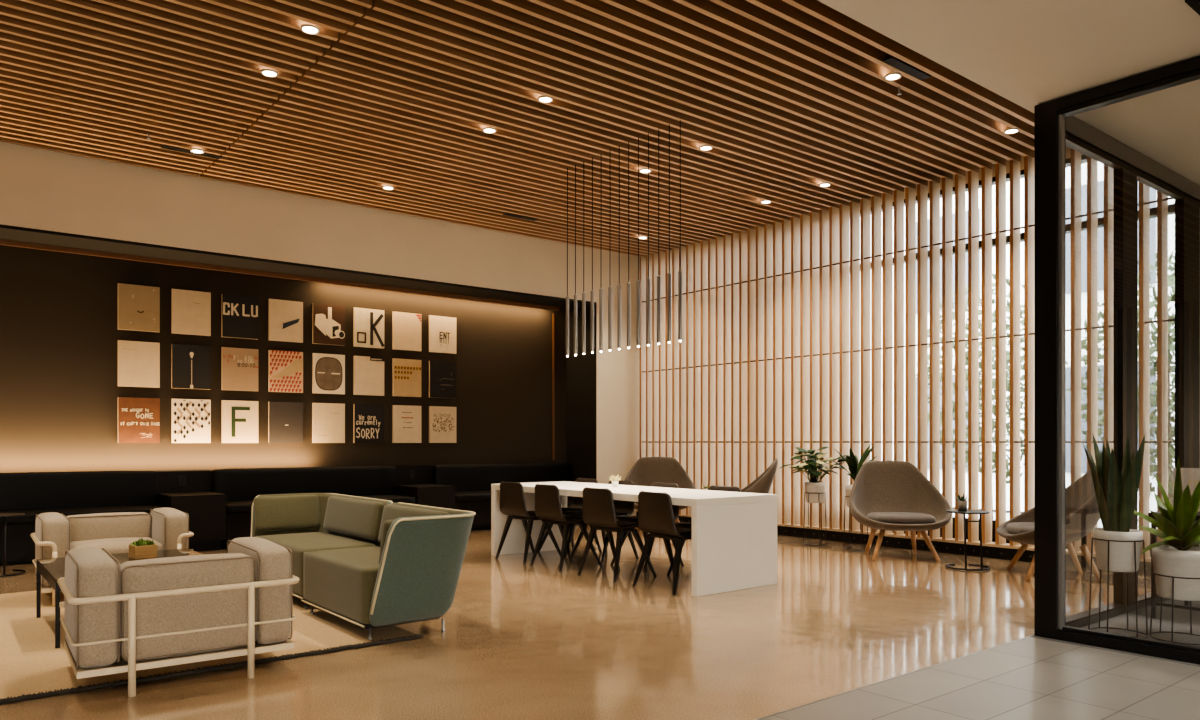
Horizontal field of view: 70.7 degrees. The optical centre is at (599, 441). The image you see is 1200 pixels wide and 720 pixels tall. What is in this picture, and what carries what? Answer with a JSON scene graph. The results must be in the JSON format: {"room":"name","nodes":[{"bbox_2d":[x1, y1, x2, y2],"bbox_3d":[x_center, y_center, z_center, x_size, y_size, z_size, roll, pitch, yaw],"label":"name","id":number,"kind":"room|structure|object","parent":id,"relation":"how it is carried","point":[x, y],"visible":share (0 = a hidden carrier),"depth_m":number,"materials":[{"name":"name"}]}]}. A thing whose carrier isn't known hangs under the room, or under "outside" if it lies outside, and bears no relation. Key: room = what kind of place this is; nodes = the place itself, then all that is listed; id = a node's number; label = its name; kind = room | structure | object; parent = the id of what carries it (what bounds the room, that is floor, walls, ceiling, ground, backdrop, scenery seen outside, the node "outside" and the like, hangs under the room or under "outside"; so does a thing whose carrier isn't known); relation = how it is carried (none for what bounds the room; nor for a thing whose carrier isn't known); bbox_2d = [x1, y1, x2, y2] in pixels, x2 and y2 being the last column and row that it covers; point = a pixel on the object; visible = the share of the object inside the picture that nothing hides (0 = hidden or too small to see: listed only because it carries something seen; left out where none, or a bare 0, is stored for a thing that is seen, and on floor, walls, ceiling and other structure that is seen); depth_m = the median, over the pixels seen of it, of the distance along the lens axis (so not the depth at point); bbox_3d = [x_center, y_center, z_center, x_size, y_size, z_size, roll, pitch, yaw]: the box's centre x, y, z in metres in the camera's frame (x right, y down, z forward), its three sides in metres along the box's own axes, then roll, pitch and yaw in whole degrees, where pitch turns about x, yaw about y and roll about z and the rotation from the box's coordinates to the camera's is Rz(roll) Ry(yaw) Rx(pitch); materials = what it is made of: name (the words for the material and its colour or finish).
{"room":"lobby","nodes":[
{"label":"lobby","id":0,"kind":"room"},
{"bbox_2d":[0,245,565,504],"bbox_3d":[-7.118,-0.470,7.819,16.980,3.300,0.100,0,0,-38],"label":"wall niche","id":1,"kind":"object","parent":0,"point":[60,334],"depth_m":9.92,"materials":[{"name":"black paint"}]},
{"bbox_2d":[118,283,159,331],"bbox_3d":[-5.089,-1.478,9.339,0.408,0.500,0.037,0,0,-38],"label":"wall picture","id":2,"kind":"object","parent":1,"relation":"attached to","point":[138,305],"visible":1,"depth_m":9.32,"materials":[{"name":"paper"}]},
{"bbox_2d":[118,340,159,387],"bbox_3d":[-5.089,-0.858,9.339,0.408,0.500,0.037,0,0,-38],"label":"wall picture","id":3,"kind":"object","parent":1,"relation":"attached to","point":[138,362],"visible":1,"depth_m":9.32,"materials":[{"name":"paper"}]},
{"bbox_2d":[118,397,159,442],"bbox_3d":[-5.088,-0.238,9.338,0.408,0.500,0.038,0,0,-38],"label":"wall picture","id":4,"kind":"object","parent":1,"relation":"attached to","point":[138,418],"visible":1,"depth_m":9.32,"materials":[{"name":"paper"}]},
{"bbox_2d":[171,289,210,335],"bbox_3d":[-4.672,-1.478,9.670,0.408,0.500,0.037,0,0,-38],"label":"wall picture","id":5,"kind":"object","parent":1,"relation":"attached to","point":[190,310],"visible":1,"depth_m":9.65,"materials":[{"name":"paper"}]},
{"bbox_2d":[171,344,210,389],"bbox_3d":[-4.671,-0.858,9.670,0.408,0.500,0.037,0,0,-38],"label":"wall picture","id":6,"kind":"object","parent":1,"relation":"attached to","point":[190,364],"visible":1,"depth_m":9.65},
{"bbox_2d":[171,399,210,442],"bbox_3d":[-4.671,-0.238,9.670,0.408,0.500,0.037,0,0,-38],"label":"wall picture","id":7,"kind":"object","parent":1,"relation":"attached to","point":[190,418],"visible":1,"depth_m":9.65,"materials":[{"name":"paper"}]},
{"bbox_2d":[221,294,257,339],"bbox_3d":[-4.254,-1.478,10.002,0.408,0.500,0.037,0,0,-38],"label":"wall picture","id":8,"kind":"object","parent":1,"relation":"attached to","point":[239,314],"visible":1,"depth_m":9.98},
{"bbox_2d":[221,347,257,390],"bbox_3d":[-4.253,-0.858,10.001,0.408,0.500,0.039,0,0,-38],"label":"wall picture","id":9,"kind":"object","parent":1,"relation":"attached to","point":[239,366],"visible":1,"depth_m":9.98,"materials":[{"name":"paper"}]},
{"bbox_2d":[221,400,257,442],"bbox_3d":[-4.254,-0.238,10.002,0.408,0.500,0.037,0,0,-38],"label":"wall picture","id":10,"kind":"object","parent":1,"relation":"attached to","point":[239,419],"visible":1,"depth_m":9.98,"materials":[{"name":"paper"}]},
{"bbox_2d":[268,299,302,342],"bbox_3d":[-3.837,-1.478,10.333,0.408,0.500,0.037,0,0,-38],"label":"wall picture","id":11,"kind":"object","parent":1,"relation":"attached to","point":[285,317],"visible":1,"depth_m":10.31,"materials":[{"name":"paper"}]},
{"bbox_2d":[268,350,302,392],"bbox_3d":[-3.837,-0.860,10.333,0.408,0.505,0.037,0,0,-38],"label":"wall picture","id":12,"kind":"object","parent":1,"relation":"attached to","point":[285,368],"visible":1,"depth_m":10.31,"materials":[{"name":"paper"}]},
{"bbox_2d":[268,402,302,442],"bbox_3d":[-3.837,-0.238,10.333,0.408,0.500,0.037,0,0,-38],"label":"wall picture","id":13,"kind":"object","parent":1,"relation":"attached to","point":[285,419],"visible":1,"depth_m":10.31,"materials":[{"name":"paper"}]},
{"bbox_2d":[0,224,596,481],"bbox_3d":[-6.873,-0.435,7.471,16.930,3.230,0.750,0,0,-38],"label":"frame","id":14,"kind":"object","parent":1,"relation":"attached to","point":[581,370],"visible":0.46,"depth_m":11.28,"materials":[{"name":"black wood"}]},
{"bbox_2d":[312,303,344,345],"bbox_3d":[-3.419,-1.478,10.664,0.408,0.500,0.038,0,0,-38],"label":"wall picture","id":15,"kind":"object","parent":1,"relation":"attached to","point":[328,321],"visible":1,"depth_m":10.64,"materials":[{"name":"paper"}]},
{"bbox_2d":[312,353,344,393],"bbox_3d":[-3.419,-0.858,10.665,0.408,0.500,0.037,0,0,-38],"label":"wall picture","id":16,"kind":"object","parent":1,"relation":"attached to","point":[328,370],"visible":1,"depth_m":10.64,"materials":[{"name":"paper"}]},
{"bbox_2d":[312,403,344,442],"bbox_3d":[-3.420,-0.238,10.665,0.408,0.500,0.037,0,0,-38],"label":"wall picture","id":17,"kind":"object","parent":1,"relation":"attached to","point":[328,419],"visible":1,"depth_m":10.65,"materials":[{"name":"paper"}]},
{"bbox_2d":[353,307,383,348],"bbox_3d":[-3.001,-1.478,10.997,0.411,0.500,0.037,0,0,-38],"label":"wall picture","id":18,"kind":"object","parent":1,"relation":"attached to","point":[368,324],"visible":1,"depth_m":10.97,"materials":[{"name":"paper"}]},
{"bbox_2d":[353,356,383,395],"bbox_3d":[-3.002,-0.858,10.996,0.408,0.500,0.037,0,0,-38],"label":"wall picture","id":19,"kind":"object","parent":1,"relation":"attached to","point":[368,372],"visible":1,"depth_m":10.97,"materials":[{"name":"paper"}]},
{"bbox_2d":[353,404,383,442],"bbox_3d":[-3.002,-0.238,10.996,0.408,0.500,0.037,0,0,-38],"label":"wall picture","id":20,"kind":"object","parent":1,"relation":"attached to","point":[368,419],"visible":1,"depth_m":10.97,"materials":[{"name":"paper"}]},
{"bbox_2d":[392,311,420,350],"bbox_3d":[-2.585,-1.478,11.328,0.408,0.500,0.037,0,0,-38],"label":"wall picture","id":21,"kind":"object","parent":1,"relation":"attached to","point":[406,327],"visible":1,"depth_m":11.30,"materials":[{"name":"paper"}]},
{"bbox_2d":[392,358,420,396],"bbox_3d":[-2.585,-0.858,11.328,0.408,0.500,0.037,0,0,-38],"label":"wall picture","id":22,"kind":"object","parent":1,"relation":"attached to","point":[406,373],"visible":1,"depth_m":11.30,"materials":[{"name":"paper"}]},
{"bbox_2d":[392,405,420,442],"bbox_3d":[-2.585,-0.238,11.328,0.408,0.500,0.037,0,0,-38],"label":"wall picture","id":23,"kind":"object","parent":1,"relation":"attached to","point":[406,420],"visible":1,"depth_m":11.30,"materials":[{"name":"paper"}]},
{"bbox_2d":[429,315,455,353],"bbox_3d":[-2.167,-1.478,11.659,0.408,0.500,0.037,0,0,-38],"label":"wall picture","id":24,"kind":"object","parent":1,"relation":"attached to","point":[442,330],"visible":1,"depth_m":11.64,"materials":[{"name":"paper"}]},
{"bbox_2d":[429,361,455,397],"bbox_3d":[-2.167,-0.858,11.659,0.408,0.500,0.037,0,0,-38],"label":"wall picture","id":25,"kind":"object","parent":1,"relation":"attached to","point":[442,375],"visible":1,"depth_m":11.64,"materials":[{"name":"paper"}]},
{"bbox_2d":[429,406,455,442],"bbox_3d":[-2.167,-0.238,11.659,0.408,0.500,0.037,0,0,-38],"label":"wall picture","id":26,"kind":"object","parent":1,"relation":"attached to","point":[442,420],"visible":1,"depth_m":11.64,"materials":[{"name":"paper"}]},
{"bbox_2d":[552,313,554,459],"bbox_3d":[-0.705,-0.835,12.837,0.025,2.230,0.020,0,0,-38],"label":"trim","id":27,"kind":"structure","parent":1,"relation":"attached to","point":[553,314],"depth_m":12.84,"materials":[{"name":"brown metal"}]},
{"bbox_2d":[0,141,638,519],"bbox_3d":[-6.219,-0.900,7.588,18.100,4.160,0.120,0,0,-38],"label":"wall","id":28,"kind":"structure","parent":0,"point":[42,189],"depth_m":9.86,"materials":[{"name":"white paint"}]},
{"bbox_2d":[0,0,1033,256],"bbox_3d":[-4.031,-2.888,4.632,17.750,0.155,7.086,0,0,-38],"label":"ceiling","id":29,"kind":"structure","parent":0,"point":[789,98],"depth_m":7.13,"materials":[{"name":"brown wood"}]},
{"bbox_2d":[566,168,568,356],"bbox_3d":[-0.334,-1.841,8.668,0.036,1.933,0.035,0,0,-38],"label":"pendant lamp","id":30,"kind":"object","parent":29,"relation":"hanging from","point":[567,296],"visible":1,"depth_m":8.65,"materials":[{"name":"black"}]},
{"bbox_2d":[574,164,576,355],"bbox_3d":[-0.248,-1.841,8.560,0.036,1.933,0.035,0,0,-38],"label":"pendant lamp","id":31,"kind":"object","parent":29,"relation":"hanging from","point":[575,294],"visible":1,"depth_m":8.55,"materials":[{"name":"black"}]},
{"bbox_2d":[582,161,585,354],"bbox_3d":[-0.162,-1.841,8.451,0.036,1.933,0.035,0,0,-38],"label":"pendant lamp","id":32,"kind":"object","parent":29,"relation":"hanging from","point":[583,293],"visible":1,"depth_m":8.45,"materials":[{"name":"black"}]},
{"bbox_2d":[591,157,593,352],"bbox_3d":[-0.076,-1.841,8.343,0.036,1.933,0.035,0,0,-38],"label":"pendant lamp","id":33,"kind":"object","parent":29,"relation":"hanging from","point":[592,291],"visible":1,"depth_m":8.33,"materials":[{"name":"black"}]},
{"bbox_2d":[608,286,611,350],"bbox_3d":[0.096,-1.841,8.127,0.036,1.933,0.035,0,0,-38],"label":"pendant lamp","id":34,"kind":"object","parent":29,"relation":"hanging from","point":[609,287],"visible":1,"depth_m":8.12,"materials":[{"name":"black"}]},
{"bbox_2d":[617,146,620,349],"bbox_3d":[0.182,-1.841,8.018,0.036,1.933,0.035,0,0,-38],"label":"pendant lamp","id":35,"kind":"object","parent":29,"relation":"hanging from","point":[619,285],"visible":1,"depth_m":8.01,"materials":[{"name":"black"}]},
{"bbox_2d":[627,142,630,348],"bbox_3d":[0.268,-1.841,7.910,0.036,1.933,0.035,0,0,-38],"label":"pendant lamp","id":36,"kind":"object","parent":29,"relation":"hanging from","point":[628,282],"visible":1,"depth_m":7.90,"materials":[{"name":"black"}]},
{"bbox_2d":[637,137,639,346],"bbox_3d":[0.354,-1.841,7.801,0.036,1.933,0.035,0,0,-38],"label":"pendant lamp","id":37,"kind":"object","parent":29,"relation":"hanging from","point":[638,280],"visible":1,"depth_m":7.79,"materials":[{"name":"black"}]},
{"bbox_2d":[646,133,649,345],"bbox_3d":[0.440,-1.841,7.693,0.036,1.933,0.035,0,0,-38],"label":"pendant lamp","id":38,"kind":"object","parent":29,"relation":"hanging from","point":[648,278],"visible":1,"depth_m":7.69,"materials":[{"name":"black"}]},
{"bbox_2d":[657,129,660,344],"bbox_3d":[0.526,-1.841,7.585,0.036,1.933,0.035,0,0,-38],"label":"pendant lamp","id":39,"kind":"object","parent":29,"relation":"hanging from","point":[658,276],"visible":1,"depth_m":7.58,"materials":[{"name":"black"}]},
{"bbox_2d":[667,124,670,342],"bbox_3d":[0.613,-1.841,7.477,0.036,1.933,0.035,0,0,-38],"label":"pendant lamp","id":40,"kind":"object","parent":29,"relation":"hanging from","point":[669,273],"visible":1,"depth_m":7.47,"materials":[{"name":"black"}]},
{"bbox_2d":[678,120,681,341],"bbox_3d":[0.699,-1.841,7.368,0.036,1.933,0.035,0,0,-38],"label":"pendant lamp","id":41,"kind":"object","parent":29,"relation":"hanging from","point":[679,271],"visible":1,"depth_m":7.36,"materials":[{"name":"black"}]},
{"bbox_2d":[883,55,930,79],"bbox_3d":[2.310,-2.854,6.353,0.520,0.112,0.075,0,0,-38],"label":"ceiling vent","id":42,"kind":"object","parent":29,"relation":"in","point":[892,60],"visible":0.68,"depth_m":6.34,"materials":[{"name":"black"}]},
{"bbox_2d":[0,522,1150,719],"bbox_3d":[-4.074,1.230,5.129,18.400,0.100,8.300,0,0,-38],"label":"floor","id":43,"kind":"structure","parent":0,"point":[519,641],"depth_m":4.98,"materials":[{"name":"concrete"}]},
{"bbox_2d":[0,513,25,576],"bbox_3d":[-5.343,0.911,7.529,0.388,0.533,0.384,0,0,-23],"label":"side table","id":44,"kind":"object","parent":43,"relation":"on","point":[2,515],"visible":1,"depth_m":7.43,"materials":[{"name":"black metal"}]},
{"bbox_2d":[0,471,163,565],"bbox_3d":[-6.682,0.745,7.596,4.981,0.869,0.708,0,0,-38],"label":"bench","id":45,"kind":"object","parent":43,"relation":"on","point":[31,494],"visible":0.6,"depth_m":8.69,"materials":[{"name":"black leather"}]},
{"bbox_2d":[158,492,225,550],"bbox_3d":[-4.497,0.875,9.314,0.545,0.609,0.660,0,0,-38],"label":"box","id":46,"kind":"object","parent":43,"relation":"on","point":[206,511],"visible":0.71,"depth_m":9.12,"materials":[{"name":"black wood"}]},
{"bbox_2d":[156,469,210,492],"bbox_3d":[-4.713,0.440,9.580,0.561,0.258,0.035,0,0,-38],"label":"backrest","id":47,"kind":"object","parent":46,"relation":"on","point":[197,480],"depth_m":9.57,"materials":[{"name":"leather"}]},
{"bbox_2d":[0,591,421,703],"bbox_3d":[-3.516,1.168,5.242,3.630,0.029,3.317,0,0,-38],"label":"rug","id":48,"kind":"object","parent":43,"relation":"on","point":[31,666],"visible":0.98,"depth_m":4.78,"materials":[{"name":"beige carpet"}]},
{"bbox_2d":[30,507,193,606],"bbox_3d":[-3.778,0.848,6.555,1.026,0.636,0.787,0,0,-37],"label":"armchair","id":49,"kind":"object","parent":48,"relation":"on","point":[55,533],"visible":0.53,"depth_m":6.51,"materials":[{"name":"beige fabric"}]},
{"bbox_2d":[35,512,68,587],"bbox_3d":[-4.091,0.795,6.318,0.199,0.529,0.714,0,0,-37],"label":"cushion","id":50,"kind":"object","parent":49,"relation":"on","point":[53,527],"depth_m":6.05,"materials":[{"name":"beige fabric"}]},
{"bbox_2d":[65,512,150,541],"bbox_3d":[-3.923,0.805,6.750,0.604,0.479,0.218,0,0,-37],"label":"cushion","id":51,"kind":"object","parent":49,"relation":"on","point":[83,527],"depth_m":6.67,"materials":[{"name":"beige fabric"}]},
{"bbox_2d":[70,537,162,553],"bbox_3d":[-3.716,0.850,6.473,0.604,0.220,0.519,0,0,-37],"label":"seat cushion","id":52,"kind":"object","parent":49,"relation":"on","point":[114,545],"depth_m":6.36,"materials":[{"name":"beige fabric"}]},
{"bbox_2d":[150,507,187,549],"bbox_3d":[-3.462,0.795,6.788,0.199,0.529,0.714,0,0,-37],"label":"cushion","id":53,"kind":"object","parent":49,"relation":"on","point":[167,525],"depth_m":6.53,"materials":[{"name":"beige fabric"}]},
{"bbox_2d":[36,548,203,647],"bbox_3d":[-3.048,0.974,5.497,0.935,0.387,1.080,0,0,-38],"label":"coffee table","id":54,"kind":"object","parent":48,"relation":"on","point":[51,569],"visible":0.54,"depth_m":5.52,"materials":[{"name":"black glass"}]},
{"bbox_2d":[129,538,156,558],"bbox_3d":[-3.091,0.713,5.731,0.137,0.131,0.145,0,0,45],"label":"box","id":55,"kind":"object","parent":54,"relation":"on","point":[140,549],"visible":1,"depth_m":5.69,"materials":[{"name":"brown wood"}]},
{"bbox_2d":[57,537,299,696],"bbox_3d":[-2.183,0.855,4.386,1.026,0.650,0.787,0,0,-36],"label":"armchair","id":56,"kind":"object","parent":48,"relation":"on","point":[130,617],"visible":1,"depth_m":4.08,"materials":[{"name":"beige fabric"}]},
{"bbox_2d":[64,547,117,667],"bbox_3d":[-2.501,0.795,4.157,0.199,0.529,0.714,0,0,-36],"label":"cushion","id":57,"kind":"object","parent":56,"relation":"on","point":[91,630],"depth_m":3.89,"materials":[{"name":"beige fabric"}]},
{"bbox_2d":[120,553,254,659],"bbox_3d":[-2.039,0.805,4.191,0.604,0.479,0.218,0,0,-36],"label":"cushion","id":58,"kind":"object","parent":56,"relation":"on","point":[210,625],"depth_m":4.10,"materials":[{"name":"beige fabric"}]},
{"bbox_2d":[228,537,290,643],"bbox_3d":[-1.867,0.795,4.620,0.199,0.529,0.714,0,0,-36],"label":"cushion","id":59,"kind":"object","parent":56,"relation":"on","point":[269,561],"depth_m":4.34,"materials":[{"name":"beige fabric"}]},
{"bbox_2d":[251,493,392,608],"bbox_3d":[-2.216,0.807,6.602,0.706,0.744,1.413,0,0,-38],"label":"module","id":60,"kind":"object","parent":48,"relation":"on","point":[301,523],"visible":0.65,"depth_m":6.77,"materials":[{"name":"teal fabric"}]},
{"bbox_2d":[301,502,475,639],"bbox_3d":[-1.369,0.807,5.486,0.706,0.744,1.323,0,0,-38],"label":"module","id":61,"kind":"object","parent":48,"relation":"on","point":[413,575],"visible":1,"depth_m":5.07,"materials":[{"name":"teal fabric"}]},
{"bbox_2d":[212,466,414,548],"bbox_3d":[-3.403,0.745,10.201,2.236,0.869,0.708,0,0,-38],"label":"bench","id":62,"kind":"object","parent":43,"relation":"on","point":[240,486],"visible":0.5,"depth_m":10.20,"materials":[{"name":"black leather"}]},
{"bbox_2d":[396,484,454,508],"bbox_3d":[-2.292,0.875,11.065,0.535,0.609,0.660,0,0,-38],"label":"box","id":63,"kind":"object","parent":43,"relation":"on","point":[435,495],"visible":0.4,"depth_m":10.84,"materials":[{"name":"black"}]},
{"bbox_2d":[395,465,431,484],"bbox_3d":[-2.499,0.440,11.338,0.524,0.257,0.035,0,0,-38],"label":"backrest","id":64,"kind":"object","parent":63,"relation":"on","point":[422,474],"depth_m":11.33,"materials":[{"name":"leather"}]},
{"bbox_2d":[433,462,583,530],"bbox_3d":[-1.183,0.745,11.964,2.286,0.869,0.708,0,0,-38],"label":"bench","id":65,"kind":"object","parent":43,"relation":"on","point":[472,483],"visible":0.42,"depth_m":11.78,"materials":[{"name":"black leather"}]},
{"bbox_2d":[496,481,560,563],"bbox_3d":[-0.714,0.787,8.526,0.500,0.786,0.511,0,0,-40],"label":"dining chair","id":66,"kind":"object","parent":43,"relation":"on","point":[512,499],"visible":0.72,"depth_m":8.38,"materials":[{"name":"black"}]},
{"bbox_2d":[530,484,602,571],"bbox_3d":[-0.326,0.787,8.030,0.500,0.786,0.511,0,0,-37],"label":"dining chair","id":67,"kind":"object","parent":43,"relation":"on","point":[548,507],"visible":0.91,"depth_m":7.90,"materials":[{"name":"black"}]},
{"bbox_2d":[538,478,601,556],"bbox_3d":[-0.320,0.787,9.030,0.500,0.786,0.511,0,0,-38],"label":"dining chair","id":68,"kind":"object","parent":43,"relation":"on","point":[576,505],"visible":0.41,"depth_m":9.07,"materials":[{"name":"black"}]},
{"bbox_2d":[571,480,638,562],"bbox_3d":[0.046,0.787,8.568,0.500,0.786,0.511,0,0,-40],"label":"dining chair","id":69,"kind":"object","parent":43,"relation":"on","point":[622,508],"visible":0.31,"depth_m":8.60,"materials":[{"name":"black"}]},
{"bbox_2d":[577,487,656,582],"bbox_3d":[0.145,0.787,7.445,0.500,0.786,0.511,0,0,-40],"label":"dining chair","id":70,"kind":"object","parent":43,"relation":"on","point":[598,511],"visible":0.94,"depth_m":7.31,"materials":[{"name":"black"}]},
{"bbox_2d":[491,481,776,596],"bbox_3d":[0.171,0.807,7.920,0.940,0.745,3.010,0,0,-38],"label":"table","id":71,"kind":"object","parent":43,"relation":"on","point":[734,534],"visible":0.88,"depth_m":6.85,"materials":[{"name":"white laminate"}]},
{"bbox_2d":[610,482,683,570],"bbox_3d":[0.451,0.787,8.059,0.500,0.786,0.511,0,0,-37],"label":"dining chair","id":72,"kind":"object","parent":43,"relation":"on","point":[655,484],"visible":0.21,"depth_m":8.04,"materials":[{"name":"black"}]},
{"bbox_2d":[624,457,695,529],"bbox_3d":[0.763,0.695,11.124,0.996,0.990,0.860,0,0,3],"label":"lounge chair","id":73,"kind":"object","parent":43,"relation":"on","point":[646,471],"visible":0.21,"depth_m":11.43,"materials":[{"name":"grey fabric"}]},
{"bbox_2d":[632,491,691,594],"bbox_3d":[0.607,0.787,6.855,0.500,0.786,0.511,0,0,-37],"label":"dining chair","id":74,"kind":"object","parent":43,"relation":"on","point":[655,509],"visible":0.83,"depth_m":6.71,"materials":[{"name":"black plastic"}]},
{"bbox_2d":[667,485,740,575],"bbox_3d":[0.942,0.787,7.441,0.500,0.786,0.511,0,0,-40],"label":"dining chair","id":75,"kind":"object","parent":43,"relation":"on","point":[713,487],"visible":0.2,"depth_m":7.50,"materials":[{"name":"black"}]},
{"bbox_2d":[741,459,777,493],"bbox_3d":[1.694,0.695,10.112,0.859,0.990,0.996,0,0,10],"label":"lounge chair","id":76,"kind":"object","parent":43,"relation":"on","point":[762,484],"visible":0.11,"depth_m":9.73,"materials":[{"name":"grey fabric"}]},
{"bbox_2d":[779,447,848,545],"bbox_3d":[2.497,0.616,9.745,0.843,1.124,0.682,0,0,-38],"label":"planter","id":77,"kind":"object","parent":43,"relation":"on","point":[814,490],"visible":0.99,"depth_m":9.64,"materials":[{"name":"white ceramic"}]},
{"bbox_2d":[832,444,876,550],"bbox_3d":[2.782,0.593,9.276,0.556,1.169,0.323,0,0,-29],"label":"planter","id":78,"kind":"object","parent":43,"relation":"on","point":[854,466],"visible":0.51,"depth_m":9.25,"materials":[{"name":"white ceramic"}]},
{"bbox_2d":[755,635,1032,719],"bbox_3d":[-3.030,1.189,0.659,14.475,0.022,0.008,0,0,-38],"label":"trim","id":79,"kind":"structure","parent":43,"relation":"on","point":[1030,635],"depth_m":4.16,"materials":[{"name":"grey metal"}]},
{"bbox_2d":[849,461,951,560],"bbox_3d":[3.059,0.695,8.683,0.996,0.990,0.859,0,0,5],"label":"lounge chair","id":80,"kind":"object","parent":43,"relation":"on","point":[884,495],"visible":0.99,"depth_m":8.89,"materials":[{"name":"beige fabric"}]},
{"bbox_2d":[867,512,935,523],"bbox_3d":[3.053,0.778,8.599,0.650,0.113,0.570,0,0,5],"label":"seat cushion","id":81,"kind":"object","parent":80,"relation":"on","point":[875,517],"depth_m":8.36,"materials":[{"name":"beige fabric"}]},
{"bbox_2d":[636,148,1174,575],"bbox_3d":[2.886,-0.814,10.094,0.183,3.988,7.278,0,0,-38],"label":"screen","id":82,"kind":"object","parent":43,"relation":"on","point":[786,344],"visible":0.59,"depth_m":9.58,"materials":[{"name":"brown wood"}]},
{"bbox_2d":[945,509,989,570],"bbox_3d":[3.441,0.911,7.917,0.388,0.533,0.384,0,0,6],"label":"side table","id":83,"kind":"object","parent":43,"relation":"on","point":[979,512],"visible":0.98,"depth_m":7.77,"materials":[{"name":"black metal"}]},
{"bbox_2d":[997,470,1102,581],"bbox_3d":[3.984,0.695,7.423,0.859,0.990,0.996,0,0,12],"label":"lounge chair","id":84,"kind":"object","parent":43,"relation":"on","point":[1082,511],"visible":0.57,"depth_m":7.32,"materials":[{"name":"grey fabric"}]},
{"bbox_2d":[1006,522,1033,533],"bbox_3d":[3.901,0.778,7.441,0.570,0.113,0.650,0,0,12],"label":"seat cushion","id":85,"kind":"object","parent":84,"relation":"on","point":[1014,527],"depth_m":7.40,"materials":[{"name":"beige fabric"}]},
{"bbox_2d":[759,637,1199,719],"bbox_3d":[-1.061,1.230,-1.864,14.420,0.100,6.400,0,0,-38],"label":"floor tile","id":86,"kind":"structure","parent":0,"point":[1029,678],"depth_m":4.00,"materials":[{"name":"grey tile"}]},
{"bbox_2d":[893,146,1086,206],"bbox_3d":[2.923,-0.920,10.725,0.480,4.200,8.240,0,0,-38],"label":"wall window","id":87,"kind":"structure","parent":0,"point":[1067,147],"depth_m":8.84,"materials":[{"name":"white paint"}]},
{"bbox_2d":[893,155,1174,556],"bbox_3d":[3.090,-0.795,10.194,0.120,3.950,7.210,0,0,-38],"label":"window","id":88,"kind":"structure","parent":87,"relation":"in","point":[1171,208],"depth_m":8.70,"materials":[{"name":"black glass"}]},
{"bbox_2d":[817,0,1199,184],"bbox_3d":[0.479,-2.590,-0.603,18.400,1.060,6.460,0,0,-38],"label":"ceiling","id":89,"kind":"structure","parent":0,"point":[1028,53],"depth_m":4.43,"materials":[{"name":"paint"}]},
{"bbox_2d":[1030,599,1199,666],"bbox_3d":[6.143,1.230,3.858,3.980,0.100,6.400,0,0,-38],"label":"floor","id":90,"kind":"structure","parent":0,"point":[1181,617],"depth_m":5.41,"materials":[{"name":"grey tile"}]},
{"bbox_2d":[1082,433,1148,637],"bbox_3d":[3.159,0.559,5.197,0.352,1.238,0.387,0,0,37],"label":"planter","id":91,"kind":"object","parent":90,"relation":"on","point":[1118,547],"visible":0.86,"depth_m":5.12,"materials":[{"name":"white ceramic"}]},
{"bbox_2d":[1134,457,1199,644],"bbox_3d":[3.529,0.632,5.086,0.617,1.092,0.678,0,0,20],"label":"planter","id":92,"kind":"object","parent":90,"relation":"on","point":[1176,558],"visible":1,"depth_m":5.01,"materials":[{"name":"white ceramic"}]},
{"bbox_2d":[1148,511,1199,617],"bbox_3d":[4.337,0.827,5.399,0.672,0.704,1.260,0,0,-38],"label":"desk","id":93,"kind":"object","parent":90,"relation":"on","point":[1153,537],"visible":0.44,"depth_m":5.65,"materials":[{"name":"black metal"}]},
{"bbox_2d":[1173,468,1199,511],"bbox_3d":[4.235,0.327,5.535,0.022,0.295,0.840,0,0,-38],"label":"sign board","id":94,"kind":"object","parent":93,"relation":"on","point":[1190,477],"visible":0.49,"depth_m":5.78,"materials":[{"name":"beige"}]},
{"bbox_2d":[1034,56,1199,664],"bbox_3d":[4.676,-0.434,2.699,0.120,3.228,6.370,0,0,-38],"label":"door frame","id":95,"kind":"structure","parent":0,"point":[1049,117],"depth_m":5.07,"materials":[{"name":"black metal"}]},
{"bbox_2d":[1066,115,1199,627],"bbox_3d":[3.875,-0.434,6.079,2.810,3.228,0.080,0,0,-38],"label":"window frame","id":96,"kind":"structure","parent":0,"point":[1130,166],"depth_m":5.92,"materials":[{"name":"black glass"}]},
{"bbox_3d":[-9.327,-0.920,-3.130,0.100,4.200,14.700,0,0,-38],"label":"wall","id":97,"kind":"structure","parent":0,"visible":0},
{"bbox_2d":[0,239,558,310],"bbox_3d":[-7.114,-1.992,7.509,16.600,0.053,0.030,0,0,-38],"label":"cove","id":98,"kind":"object","parent":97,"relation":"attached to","point":[2,241],"visible":1,"depth_m":9.90,"materials":[{"name":"brown metal"}]},
{"label":"outside","id":99,"kind":"structure","parent":0,"visible":0},
{"bbox_2d":[953,507,1150,529],"bbox_3d":[0.000,1.505,0.000,80.000,0.150,80.000,0,0,-38],"label":"ground","id":100,"kind":"structure","parent":99,"point":[1007,512],"depth_m":16.24,"materials":[{"name":"white"}]},
{"bbox_2d":[916,273,1068,518],"bbox_3d":[5.734,-0.547,12.439,2.091,3.860,2.061,0,0,-38],"label":"street tree","id":101,"kind":"object","parent":100,"relation":"on","point":[993,275],"visible":0.23,"depth_m":12.25,"materials":[{"name":"green plant"}]},
{"bbox_2d":[893,162,1174,518],"bbox_3d":[9.955,-6.720,15.571,1.040,16.200,56.000,0,0,-38],"label":"building","id":102,"kind":"structure","parent":100,"relation":"on","point":[1153,193],"depth_m":16.08,"materials":[{"name":"grey"}]},
{"bbox_2d":[1066,252,1174,506],"bbox_3d":[6.766,-0.469,10.102,2.117,3.704,2.080,0,0,-38],"label":"street tree","id":103,"kind":"object","parent":100,"relation":"on","point":[1171,278],"visible":0.26,"depth_m":10.07,"materials":[{"name":"green plant"}]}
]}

